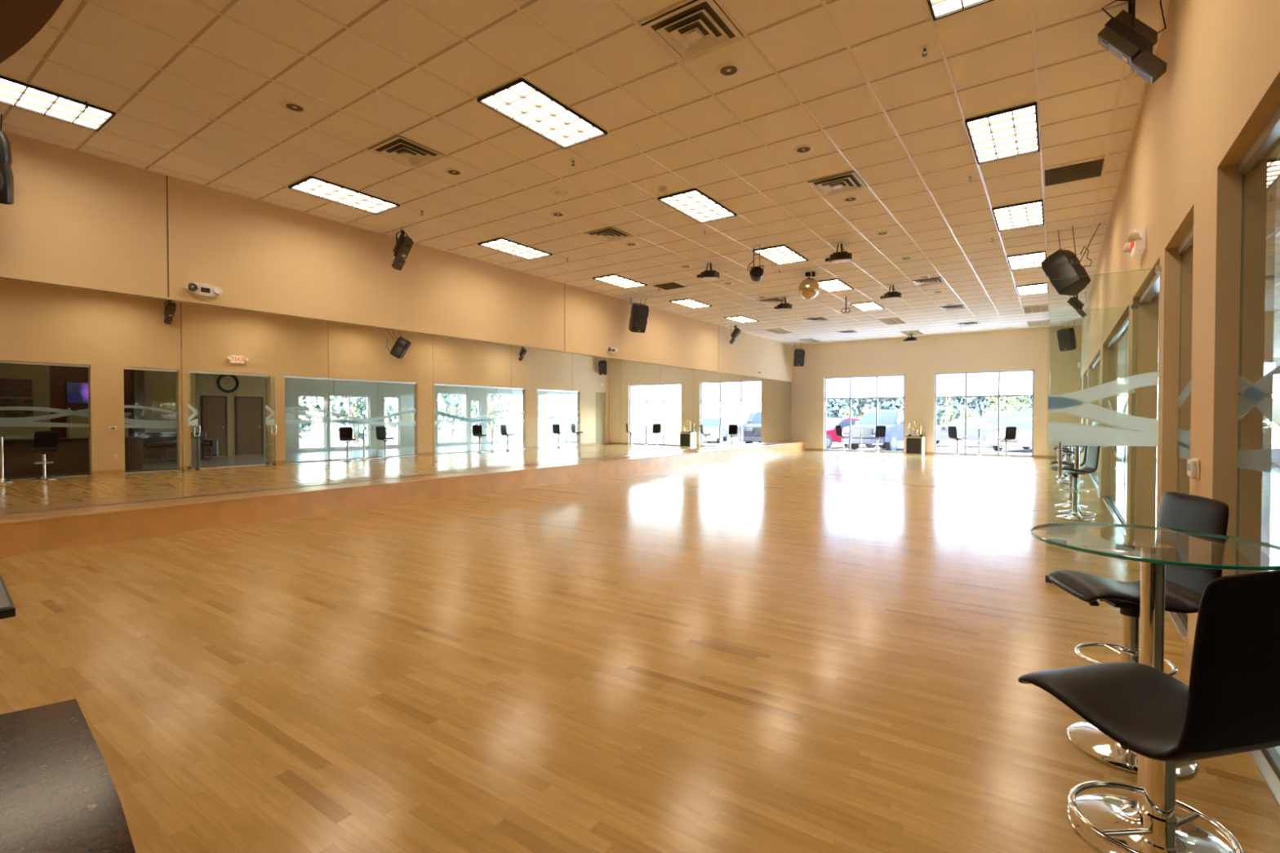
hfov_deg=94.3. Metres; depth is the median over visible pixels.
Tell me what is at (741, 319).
recessed light
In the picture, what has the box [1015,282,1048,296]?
recessed light
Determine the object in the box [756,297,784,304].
ceiling vent
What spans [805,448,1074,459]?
baseboard
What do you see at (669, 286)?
ceiling vent
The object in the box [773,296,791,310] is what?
light
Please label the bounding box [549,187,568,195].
ceiling speaker
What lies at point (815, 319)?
ceiling vent
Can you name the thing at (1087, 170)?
ceiling vent
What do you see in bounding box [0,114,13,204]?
loudspeaker
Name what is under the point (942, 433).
parked car
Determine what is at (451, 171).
recessed light
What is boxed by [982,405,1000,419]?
shrub
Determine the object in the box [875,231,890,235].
recessed light
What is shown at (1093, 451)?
bar stool
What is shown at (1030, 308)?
diffuser
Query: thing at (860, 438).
bar table
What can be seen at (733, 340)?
hood
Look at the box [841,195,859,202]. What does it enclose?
recessed light
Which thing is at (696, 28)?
ceiling vent
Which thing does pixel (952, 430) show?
bar stool
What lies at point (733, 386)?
wall mirror
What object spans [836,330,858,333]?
ceiling vent
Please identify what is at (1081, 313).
hood
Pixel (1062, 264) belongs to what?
loudspeaker
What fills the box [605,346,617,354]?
emergency light
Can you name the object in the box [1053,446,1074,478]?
bar stool
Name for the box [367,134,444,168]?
ceiling vent
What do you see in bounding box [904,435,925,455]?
base cabinet
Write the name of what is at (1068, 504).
bar stool
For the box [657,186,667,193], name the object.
smoke detector
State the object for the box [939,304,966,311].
ceiling vent
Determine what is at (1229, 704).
bar stool
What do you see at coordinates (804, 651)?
floor
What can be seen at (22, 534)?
baseboard
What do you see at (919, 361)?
wall
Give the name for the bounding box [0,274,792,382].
trim
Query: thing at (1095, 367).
window
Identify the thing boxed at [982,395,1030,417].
leafy tree
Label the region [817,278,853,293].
recessed light
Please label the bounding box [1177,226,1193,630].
window
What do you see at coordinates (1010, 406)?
shrub
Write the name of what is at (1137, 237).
exit sign
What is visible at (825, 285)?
diffuser
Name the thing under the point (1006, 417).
parked car
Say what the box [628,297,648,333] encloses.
loudspeaker
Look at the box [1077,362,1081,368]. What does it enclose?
wall light
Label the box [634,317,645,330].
grille
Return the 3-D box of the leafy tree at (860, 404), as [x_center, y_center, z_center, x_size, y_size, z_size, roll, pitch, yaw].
[22.869,-4.932,61.769,4.368,10.548,4.417,0,1,-1]
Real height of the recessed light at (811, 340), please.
0.033 m
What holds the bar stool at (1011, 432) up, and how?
on the floor
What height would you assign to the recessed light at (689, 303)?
0.033 m
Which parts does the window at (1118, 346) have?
glass pane, rail, rail, glass pane, glass pane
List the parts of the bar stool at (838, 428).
backrest, seat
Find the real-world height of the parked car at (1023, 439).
1.440 m
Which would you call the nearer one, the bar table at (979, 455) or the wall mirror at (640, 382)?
the wall mirror at (640, 382)
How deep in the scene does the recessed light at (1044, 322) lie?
18.46 m
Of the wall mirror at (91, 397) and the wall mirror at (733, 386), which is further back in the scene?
the wall mirror at (733, 386)
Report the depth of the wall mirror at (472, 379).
10.98 m
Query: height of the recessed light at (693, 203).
0.033 m
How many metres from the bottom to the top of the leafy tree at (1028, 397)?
10.220 m
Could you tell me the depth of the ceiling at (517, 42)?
5.91 m
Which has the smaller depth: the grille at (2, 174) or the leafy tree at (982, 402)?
the grille at (2, 174)
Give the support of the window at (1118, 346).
in the wall at (1219, 88)
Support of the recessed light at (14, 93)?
in the ceiling at (517, 42)
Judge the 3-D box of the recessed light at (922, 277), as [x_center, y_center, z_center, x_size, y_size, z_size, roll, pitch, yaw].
[5.947,-3.123,12.430,0.224,0.012,0.224,1,1,35]
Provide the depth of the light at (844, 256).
9.94 m
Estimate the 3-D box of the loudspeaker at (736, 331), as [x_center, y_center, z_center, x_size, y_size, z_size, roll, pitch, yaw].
[3.049,-2.934,18.944,0.385,0.601,0.238,1,1,35]
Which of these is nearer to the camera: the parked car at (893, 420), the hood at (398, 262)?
the hood at (398, 262)
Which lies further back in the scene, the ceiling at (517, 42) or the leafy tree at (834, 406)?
the leafy tree at (834, 406)
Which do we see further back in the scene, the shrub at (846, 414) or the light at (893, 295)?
the shrub at (846, 414)
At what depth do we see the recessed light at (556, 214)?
8.56 m
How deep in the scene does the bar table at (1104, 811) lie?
1.89 m
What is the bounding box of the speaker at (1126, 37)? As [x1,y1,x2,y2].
[1097,0,1167,84]
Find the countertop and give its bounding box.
[0,698,135,852]
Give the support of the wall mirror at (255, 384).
attached to the wall at (74, 217)
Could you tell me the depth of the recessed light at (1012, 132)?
6.11 m
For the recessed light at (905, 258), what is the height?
0.012 m
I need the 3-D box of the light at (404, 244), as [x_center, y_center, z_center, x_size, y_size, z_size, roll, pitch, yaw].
[-3.735,-2.780,9.351,0.385,0.601,0.238,1,1,35]
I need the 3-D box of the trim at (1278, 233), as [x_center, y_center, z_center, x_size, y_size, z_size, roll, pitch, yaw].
[8.676,-1.739,6.404,5.170,0.008,26.510,1,1,35]
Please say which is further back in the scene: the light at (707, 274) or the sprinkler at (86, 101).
the light at (707, 274)
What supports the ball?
hanging from the ceiling at (517, 42)
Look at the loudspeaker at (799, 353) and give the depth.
23.34 m
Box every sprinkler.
[80,98,91,108]
[569,158,576,165]
[920,44,929,57]
[967,174,973,182]
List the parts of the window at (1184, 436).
glass pane, rail, rail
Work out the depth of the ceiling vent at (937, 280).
12.77 m
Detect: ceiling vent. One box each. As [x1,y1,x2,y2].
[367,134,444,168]
[583,226,632,242]
[640,0,744,64]
[653,282,686,289]
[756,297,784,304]
[804,316,828,321]
[807,171,866,197]
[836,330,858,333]
[911,276,945,286]
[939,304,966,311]
[956,321,979,326]
[1044,158,1104,186]
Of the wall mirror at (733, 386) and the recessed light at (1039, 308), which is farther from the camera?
the wall mirror at (733, 386)
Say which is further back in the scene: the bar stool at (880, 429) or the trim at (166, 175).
the bar stool at (880, 429)
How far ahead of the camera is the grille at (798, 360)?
23.36 m
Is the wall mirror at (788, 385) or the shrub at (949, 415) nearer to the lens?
the wall mirror at (788, 385)
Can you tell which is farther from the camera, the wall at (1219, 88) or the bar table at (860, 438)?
the bar table at (860, 438)
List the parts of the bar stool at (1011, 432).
seat, backrest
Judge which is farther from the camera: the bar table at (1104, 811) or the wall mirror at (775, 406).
the wall mirror at (775, 406)
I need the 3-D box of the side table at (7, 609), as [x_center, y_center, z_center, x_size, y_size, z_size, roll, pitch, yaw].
[-2.489,0.953,1.988,0.810,0.750,0.509,1,1,40]
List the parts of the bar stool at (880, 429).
seat, backrest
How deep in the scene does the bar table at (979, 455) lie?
19.86 m
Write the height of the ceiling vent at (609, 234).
0.043 m
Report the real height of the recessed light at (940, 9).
0.033 m
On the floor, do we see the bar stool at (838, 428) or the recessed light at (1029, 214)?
the bar stool at (838, 428)
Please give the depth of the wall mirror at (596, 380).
13.96 m
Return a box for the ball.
[798,271,819,299]
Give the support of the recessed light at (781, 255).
in the ceiling at (517, 42)
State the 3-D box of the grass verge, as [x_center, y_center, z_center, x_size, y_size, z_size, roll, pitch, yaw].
[31.127,0.291,70.576,150.000,0.120,68.700,1,1,35]
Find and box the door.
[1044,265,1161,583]
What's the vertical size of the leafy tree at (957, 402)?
8.760 m
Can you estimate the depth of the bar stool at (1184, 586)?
2.37 m
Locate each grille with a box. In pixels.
[0,172,4,191]
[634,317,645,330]
[795,356,803,364]
[852,428,872,437]
[1000,437,1017,441]
[1059,338,1070,349]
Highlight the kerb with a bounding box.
[960,440,1279,448]
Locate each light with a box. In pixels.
[0,75,115,132]
[185,282,222,298]
[280,100,307,113]
[288,176,399,214]
[391,228,413,271]
[444,168,463,176]
[476,78,607,149]
[477,237,552,260]
[550,211,565,217]
[592,274,647,288]
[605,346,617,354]
[625,242,638,246]
[657,188,737,223]
[669,297,712,308]
[680,264,691,268]
[696,262,719,279]
[715,62,742,78]
[723,282,733,284]
[724,315,759,323]
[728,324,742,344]
[746,244,764,281]
[751,244,808,265]
[764,328,794,334]
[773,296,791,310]
[792,144,813,154]
[797,337,822,342]
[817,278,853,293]
[825,242,852,263]
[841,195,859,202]
[849,301,884,311]
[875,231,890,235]
[878,317,907,324]
[880,284,901,299]
[899,256,912,260]
[900,329,925,336]
[902,333,916,342]
[918,275,929,278]
[927,0,994,21]
[964,102,1039,164]
[991,200,1044,231]
[1006,250,1046,271]
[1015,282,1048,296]
[1022,303,1049,313]
[1026,320,1050,327]
[1066,291,1086,317]
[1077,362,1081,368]
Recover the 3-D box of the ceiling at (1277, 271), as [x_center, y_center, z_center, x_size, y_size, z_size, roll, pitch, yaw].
[8.818,-1.818,6.431,5.370,0.150,26.700,1,1,35]
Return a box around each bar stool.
[835,425,851,453]
[870,425,885,454]
[947,426,967,457]
[996,426,1016,458]
[1017,569,1279,852]
[1048,491,1228,778]
[1050,447,1088,508]
[1051,445,1100,520]
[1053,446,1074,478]
[1053,446,1084,484]
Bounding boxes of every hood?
[391,256,405,271]
[728,337,736,344]
[1076,309,1086,317]
[1130,49,1167,84]
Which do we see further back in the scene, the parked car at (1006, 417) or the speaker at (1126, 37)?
the parked car at (1006, 417)
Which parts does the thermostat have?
plate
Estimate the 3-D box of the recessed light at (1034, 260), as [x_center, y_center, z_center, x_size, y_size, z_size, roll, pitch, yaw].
[7.251,-3.091,11.114,0.590,0.033,1.190,1,1,35]
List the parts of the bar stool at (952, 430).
backrest, seat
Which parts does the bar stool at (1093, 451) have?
seat, seat plate, backrest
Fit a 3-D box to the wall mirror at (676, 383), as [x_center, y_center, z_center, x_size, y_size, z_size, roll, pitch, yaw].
[1.069,-0.487,16.994,0.020,2.430,1.804,1,1,35]
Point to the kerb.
(1277, 446)
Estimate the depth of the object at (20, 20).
2.76 m
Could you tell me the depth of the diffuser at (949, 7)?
4.22 m
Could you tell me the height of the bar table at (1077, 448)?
0.965 m
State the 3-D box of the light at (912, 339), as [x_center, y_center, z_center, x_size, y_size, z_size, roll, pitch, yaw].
[9.370,-3.102,20.601,0.435,0.314,0.210,0,1,18]
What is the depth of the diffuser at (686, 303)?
15.24 m
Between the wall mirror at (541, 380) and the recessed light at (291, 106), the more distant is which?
the wall mirror at (541, 380)
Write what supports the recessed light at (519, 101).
in the ceiling at (517, 42)
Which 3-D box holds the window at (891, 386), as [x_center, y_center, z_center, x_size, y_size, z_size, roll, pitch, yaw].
[8.580,-0.485,22.800,2.980,2.900,0.062,1,1,35]
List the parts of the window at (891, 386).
frosted pane, frosted pane, frosted pane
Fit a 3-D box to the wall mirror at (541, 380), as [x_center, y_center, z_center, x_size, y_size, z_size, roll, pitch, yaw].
[-2.047,-0.416,12.547,0.020,2.430,1.804,1,1,35]
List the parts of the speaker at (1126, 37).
power cord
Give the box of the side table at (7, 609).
[0,573,15,619]
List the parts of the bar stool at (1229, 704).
seat, backrest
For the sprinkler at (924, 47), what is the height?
0.063 m
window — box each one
[824,374,904,453]
[933,369,1034,457]
[1091,355,1100,485]
[1106,315,1128,530]
[1156,391,1279,459]
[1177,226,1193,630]
[1235,105,1279,779]
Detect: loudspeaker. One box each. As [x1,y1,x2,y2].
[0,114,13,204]
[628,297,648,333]
[793,342,804,366]
[1041,222,1100,295]
[1057,321,1075,351]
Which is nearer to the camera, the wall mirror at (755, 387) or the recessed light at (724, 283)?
the recessed light at (724, 283)
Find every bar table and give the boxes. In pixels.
[854,427,866,453]
[968,428,991,457]
[1030,522,1279,852]
[1057,445,1106,515]
[1058,446,1083,481]
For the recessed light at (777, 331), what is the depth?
20.09 m
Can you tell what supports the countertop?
on the floor
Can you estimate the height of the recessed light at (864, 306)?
0.033 m
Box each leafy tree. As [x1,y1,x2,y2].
[826,399,856,418]
[843,399,873,417]
[868,398,903,409]
[936,374,978,425]
[964,396,993,418]
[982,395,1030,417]
[1022,395,1032,410]
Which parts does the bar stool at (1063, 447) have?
seat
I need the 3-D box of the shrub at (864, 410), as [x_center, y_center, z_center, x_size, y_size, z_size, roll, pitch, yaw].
[17.053,-0.494,43.411,1.302,2.298,1.250,0,1,-11]
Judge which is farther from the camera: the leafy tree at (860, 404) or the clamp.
the leafy tree at (860, 404)
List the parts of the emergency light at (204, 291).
test panel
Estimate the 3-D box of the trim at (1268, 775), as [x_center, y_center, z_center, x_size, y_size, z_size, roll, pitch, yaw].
[6.918,1.214,8.726,0.040,0.012,20.400,1,1,35]
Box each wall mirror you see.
[0,277,182,514]
[180,301,328,497]
[327,320,433,484]
[432,334,511,474]
[511,345,572,466]
[572,353,620,461]
[620,359,660,457]
[660,364,693,453]
[693,368,721,450]
[721,373,745,448]
[745,376,766,445]
[765,378,784,444]
[784,381,791,441]
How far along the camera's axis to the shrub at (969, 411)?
43.28 m
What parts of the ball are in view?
motor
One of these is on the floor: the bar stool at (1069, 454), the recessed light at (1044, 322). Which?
the bar stool at (1069, 454)
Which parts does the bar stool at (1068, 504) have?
seat, backrest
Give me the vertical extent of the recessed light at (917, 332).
0.033 m
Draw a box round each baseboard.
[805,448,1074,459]
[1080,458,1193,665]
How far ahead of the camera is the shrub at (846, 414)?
43.46 m
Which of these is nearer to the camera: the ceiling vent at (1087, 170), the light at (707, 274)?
the ceiling vent at (1087, 170)
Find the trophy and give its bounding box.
[913,421,919,435]
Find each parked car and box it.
[826,417,875,448]
[841,409,903,450]
[936,417,1002,448]
[967,411,1031,444]
[986,417,1031,450]
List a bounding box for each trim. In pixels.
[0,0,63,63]
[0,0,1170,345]
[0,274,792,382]
[166,175,564,326]
[1084,464,1279,807]
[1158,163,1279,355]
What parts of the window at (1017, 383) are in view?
frosted pane, frosted pane, frosted pane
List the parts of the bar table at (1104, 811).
glass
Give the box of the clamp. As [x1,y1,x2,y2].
[840,296,850,313]
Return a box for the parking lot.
[829,440,1276,457]
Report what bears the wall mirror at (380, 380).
attached to the wall at (74, 217)
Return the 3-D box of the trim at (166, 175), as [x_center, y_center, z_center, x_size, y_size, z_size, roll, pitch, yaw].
[-1.612,-2.395,13.084,0.004,1.490,14.374,1,1,35]
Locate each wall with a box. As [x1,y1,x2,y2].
[0,131,792,515]
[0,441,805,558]
[791,324,1279,462]
[1080,0,1279,645]
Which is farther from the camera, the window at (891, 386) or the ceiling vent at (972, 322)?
the window at (891, 386)
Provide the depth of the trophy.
21.39 m
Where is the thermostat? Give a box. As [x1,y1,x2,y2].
[1186,457,1199,479]
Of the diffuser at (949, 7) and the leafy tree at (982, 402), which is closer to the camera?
the diffuser at (949, 7)
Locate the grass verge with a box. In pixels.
[936,425,1279,444]
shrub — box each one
[839,406,854,417]
[862,404,874,413]
[939,404,957,426]
[959,405,978,417]
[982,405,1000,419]
[1003,405,1016,411]
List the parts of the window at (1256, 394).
glass pane, rail, rail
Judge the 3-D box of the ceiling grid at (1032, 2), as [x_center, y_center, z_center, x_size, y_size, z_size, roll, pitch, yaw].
[2.516,-3.098,10.705,9.480,0.007,26.500,1,1,35]
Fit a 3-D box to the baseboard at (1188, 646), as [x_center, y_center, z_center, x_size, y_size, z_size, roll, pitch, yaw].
[6.392,1.181,8.056,0.013,0.100,26.498,1,1,35]
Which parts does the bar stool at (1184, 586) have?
height lever, seat plate, seat, backrest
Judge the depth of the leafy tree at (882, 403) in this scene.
46.87 m
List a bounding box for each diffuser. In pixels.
[672,299,708,307]
[818,280,851,291]
[852,302,879,311]
[931,0,981,16]
[1023,305,1048,312]
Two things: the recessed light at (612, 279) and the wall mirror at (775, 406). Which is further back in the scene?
the wall mirror at (775, 406)
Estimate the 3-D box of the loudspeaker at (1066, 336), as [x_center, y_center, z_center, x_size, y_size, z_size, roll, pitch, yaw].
[13.188,-2.777,18.301,0.481,0.895,0.400,0,1,-25]
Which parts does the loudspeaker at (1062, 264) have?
handle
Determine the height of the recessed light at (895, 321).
0.033 m
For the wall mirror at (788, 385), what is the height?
2.430 m
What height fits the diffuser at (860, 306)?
0.008 m
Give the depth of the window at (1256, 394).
2.57 m
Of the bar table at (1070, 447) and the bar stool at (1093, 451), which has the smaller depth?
the bar stool at (1093, 451)
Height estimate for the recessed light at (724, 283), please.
0.012 m
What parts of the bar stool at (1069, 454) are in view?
seat, seat plate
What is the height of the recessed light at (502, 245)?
0.033 m
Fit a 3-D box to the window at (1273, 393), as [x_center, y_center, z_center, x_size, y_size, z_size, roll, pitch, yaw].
[16.327,-0.258,17.375,4.400,2.520,0.060,1,1,35]
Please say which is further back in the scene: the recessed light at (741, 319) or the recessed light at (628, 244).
the recessed light at (741, 319)
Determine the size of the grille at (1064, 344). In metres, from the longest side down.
0.320 x 0.320 x 0.016 m
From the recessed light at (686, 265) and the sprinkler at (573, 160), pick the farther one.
the recessed light at (686, 265)
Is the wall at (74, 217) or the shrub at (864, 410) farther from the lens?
the shrub at (864, 410)
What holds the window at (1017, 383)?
in the wall at (919, 361)
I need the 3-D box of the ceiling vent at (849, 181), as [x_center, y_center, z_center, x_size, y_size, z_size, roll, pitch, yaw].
[2.483,-3.027,7.468,0.574,0.043,0.574,1,1,35]
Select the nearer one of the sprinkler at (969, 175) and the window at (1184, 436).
the window at (1184, 436)
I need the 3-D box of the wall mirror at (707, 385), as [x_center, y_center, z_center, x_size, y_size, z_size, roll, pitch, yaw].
[2.107,-0.511,18.476,0.020,2.430,1.804,1,1,35]
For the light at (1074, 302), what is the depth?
13.92 m
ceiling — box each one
[0,0,1166,345]
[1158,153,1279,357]
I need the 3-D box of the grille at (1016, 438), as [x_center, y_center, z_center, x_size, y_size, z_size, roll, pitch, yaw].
[15.399,0.548,24.826,0.085,0.170,0.792,-1,1,-35]
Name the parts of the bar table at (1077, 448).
glass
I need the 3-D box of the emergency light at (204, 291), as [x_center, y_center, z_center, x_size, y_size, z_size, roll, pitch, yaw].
[-5.484,-1.715,7.480,0.102,0.187,0.377,1,1,35]
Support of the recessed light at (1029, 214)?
in the ceiling at (517, 42)
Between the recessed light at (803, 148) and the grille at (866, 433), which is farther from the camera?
the grille at (866, 433)
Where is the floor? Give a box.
[0,450,1279,852]
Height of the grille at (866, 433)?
0.360 m
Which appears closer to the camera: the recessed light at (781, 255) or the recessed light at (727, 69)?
the recessed light at (727, 69)
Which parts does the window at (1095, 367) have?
glass pane, rail, rail, glass pane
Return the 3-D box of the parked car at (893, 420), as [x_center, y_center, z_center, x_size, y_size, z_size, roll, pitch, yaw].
[11.032,0.156,26.503,4.810,1.800,2.180,-1,1,-43]
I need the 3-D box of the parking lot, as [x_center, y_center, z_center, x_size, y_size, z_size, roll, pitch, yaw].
[22.954,1.046,32.779,160.000,0.180,160.000,1,1,35]
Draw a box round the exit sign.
[1122,226,1146,257]
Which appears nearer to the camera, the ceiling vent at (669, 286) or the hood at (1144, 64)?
the hood at (1144, 64)
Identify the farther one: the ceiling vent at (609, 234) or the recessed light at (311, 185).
the ceiling vent at (609, 234)
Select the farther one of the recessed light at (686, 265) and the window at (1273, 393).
the window at (1273, 393)
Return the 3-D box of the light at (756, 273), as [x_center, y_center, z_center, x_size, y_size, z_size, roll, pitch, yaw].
[1.975,-2.787,10.143,0.260,0.609,0.232,0,1,2]
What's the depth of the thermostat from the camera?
3.18 m
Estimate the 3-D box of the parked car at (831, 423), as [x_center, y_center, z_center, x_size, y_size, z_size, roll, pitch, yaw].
[9.444,0.304,28.506,4.610,1.440,2.040,0,1,-25]

